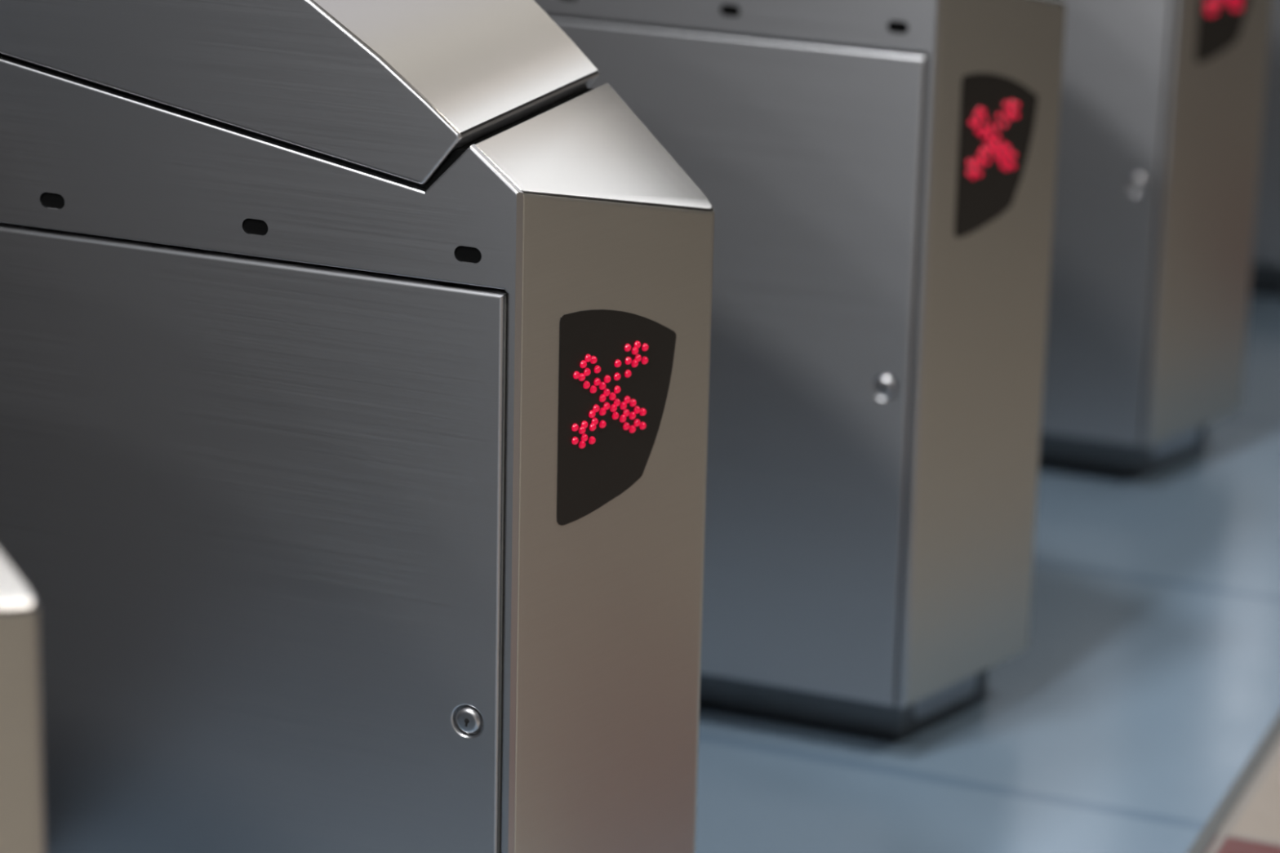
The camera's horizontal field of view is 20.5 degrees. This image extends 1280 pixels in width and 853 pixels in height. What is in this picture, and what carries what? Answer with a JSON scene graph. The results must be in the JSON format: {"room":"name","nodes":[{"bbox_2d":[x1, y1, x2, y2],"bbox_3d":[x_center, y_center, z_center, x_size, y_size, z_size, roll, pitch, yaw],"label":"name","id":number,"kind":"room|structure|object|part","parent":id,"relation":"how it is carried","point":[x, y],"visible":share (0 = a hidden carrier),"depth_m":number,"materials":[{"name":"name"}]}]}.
{"room":"transit interior","nodes":[
{"label":"transit interior","id":0,"kind":"room"},
{"bbox_2d":[695,291,1279,852],"bbox_3d":[0.273,0.355,3.733,12.000,0.001,18.000,8,19,21],"label":"floor","id":1,"kind":"structure","parent":0,"point":[1146,681],"depth_m":3.87,"materials":[{"name":"blue tile"}]},
{"bbox_2d":[0,551,45,852],"bbox_3d":[-1.028,0.239,2.248,1.438,1.050,0.920,17,23,40],"label":"gate","id":2,"kind":"object","parent":1,"relation":"on","point":[22,824],"visible":1,"depth_m":1.91,"materials":[{"name":"metal"}]},
{"bbox_2d":[0,0,714,852],"bbox_3d":[-0.645,-0.029,3.132,1.438,1.050,0.920,17,23,40],"label":"gate","id":3,"kind":"object","parent":1,"relation":"on","point":[354,355],"visible":1,"depth_m":2.75,"materials":[{"name":"metal"}]},
{"bbox_3d":[-0.427,0.183,2.863,0.696,0.692,0.018,8,19,21],"label":"door","id":4,"kind":"part","parent":3,"relation":"part of","materials":[{"name":"metal"}]},
{"bbox_3d":[-0.751,0.050,2.957,1.422,0.874,0.007,8,19,21],"label":"panel","id":5,"kind":"part","parent":3,"relation":"part of","materials":[{"name":"metal"}]},
{"bbox_2d":[0,0,599,184],"bbox_3d":[-0.686,-0.410,2.957,1.329,0.220,0.304,8,19,21],"label":"hood","id":6,"kind":"object","parent":3,"relation":"attached to","point":[239,91],"depth_m":2.68,"materials":[{"name":"metal"}]},
{"bbox_2d":[533,0,1066,740],"bbox_3d":[-0.262,-0.297,4.016,1.438,1.050,0.920,17,23,40],"label":"gate","id":7,"kind":"object","parent":1,"relation":"on","point":[878,177],"visible":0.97,"depth_m":3.65,"materials":[{"name":"metal"}]},
{"bbox_3d":[-0.044,-0.085,3.747,0.696,0.692,0.018,8,19,21],"label":"door","id":8,"kind":"part","parent":7,"relation":"part of","materials":[{"name":"metal"}]},
{"bbox_3d":[0.331,0.288,3.844,0.004,0.036,0.114,15,22,37],"label":"kick plate","id":9,"kind":"part","parent":7,"relation":"part of","materials":[{"name":"metal"}]},
{"bbox_2d":[1039,0,1271,477],"bbox_3d":[0.121,-0.566,4.900,1.438,1.050,0.920,17,23,40],"label":"gate","id":10,"kind":"object","parent":1,"relation":"on","point":[1162,101],"visible":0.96,"depth_m":4.57,"materials":[{"name":"metal"}]},
{"bbox_3d":[0.339,-0.353,4.631,0.696,0.692,0.018,8,19,21],"label":"door","id":11,"kind":"part","parent":10,"relation":"part of","materials":[{"name":"metal"}]},
{"bbox_3d":[0.015,-0.486,4.725,1.422,0.874,0.007,8,19,21],"label":"panel","id":12,"kind":"part","parent":10,"relation":"part of","materials":[{"name":"metal"}]},
{"bbox_3d":[0.714,0.020,4.728,0.004,0.036,0.114,15,22,37],"label":"kick plate","id":13,"kind":"part","parent":10,"relation":"part of","materials":[{"name":"metal"}]},
{"bbox_2d":[1186,712,1279,852],"bbox_3d":[0.588,0.401,3.610,0.016,0.003,18.000,8,19,21],"label":"trim","id":14,"kind":"structure","parent":1,"relation":"on","point":[1225,807],"depth_m":3.68,"materials":[{"name":"silver metal"}]},
{"bbox_2d":[1249,0,1279,295],"bbox_3d":[0.504,-0.834,5.784,1.438,1.050,0.920,17,23,40],"label":"gate","id":15,"kind":"object","parent":1,"relation":"on","point":[1265,264],"visible":0.02,"depth_m":5.47,"materials":[{"name":"metal"}]}
]}

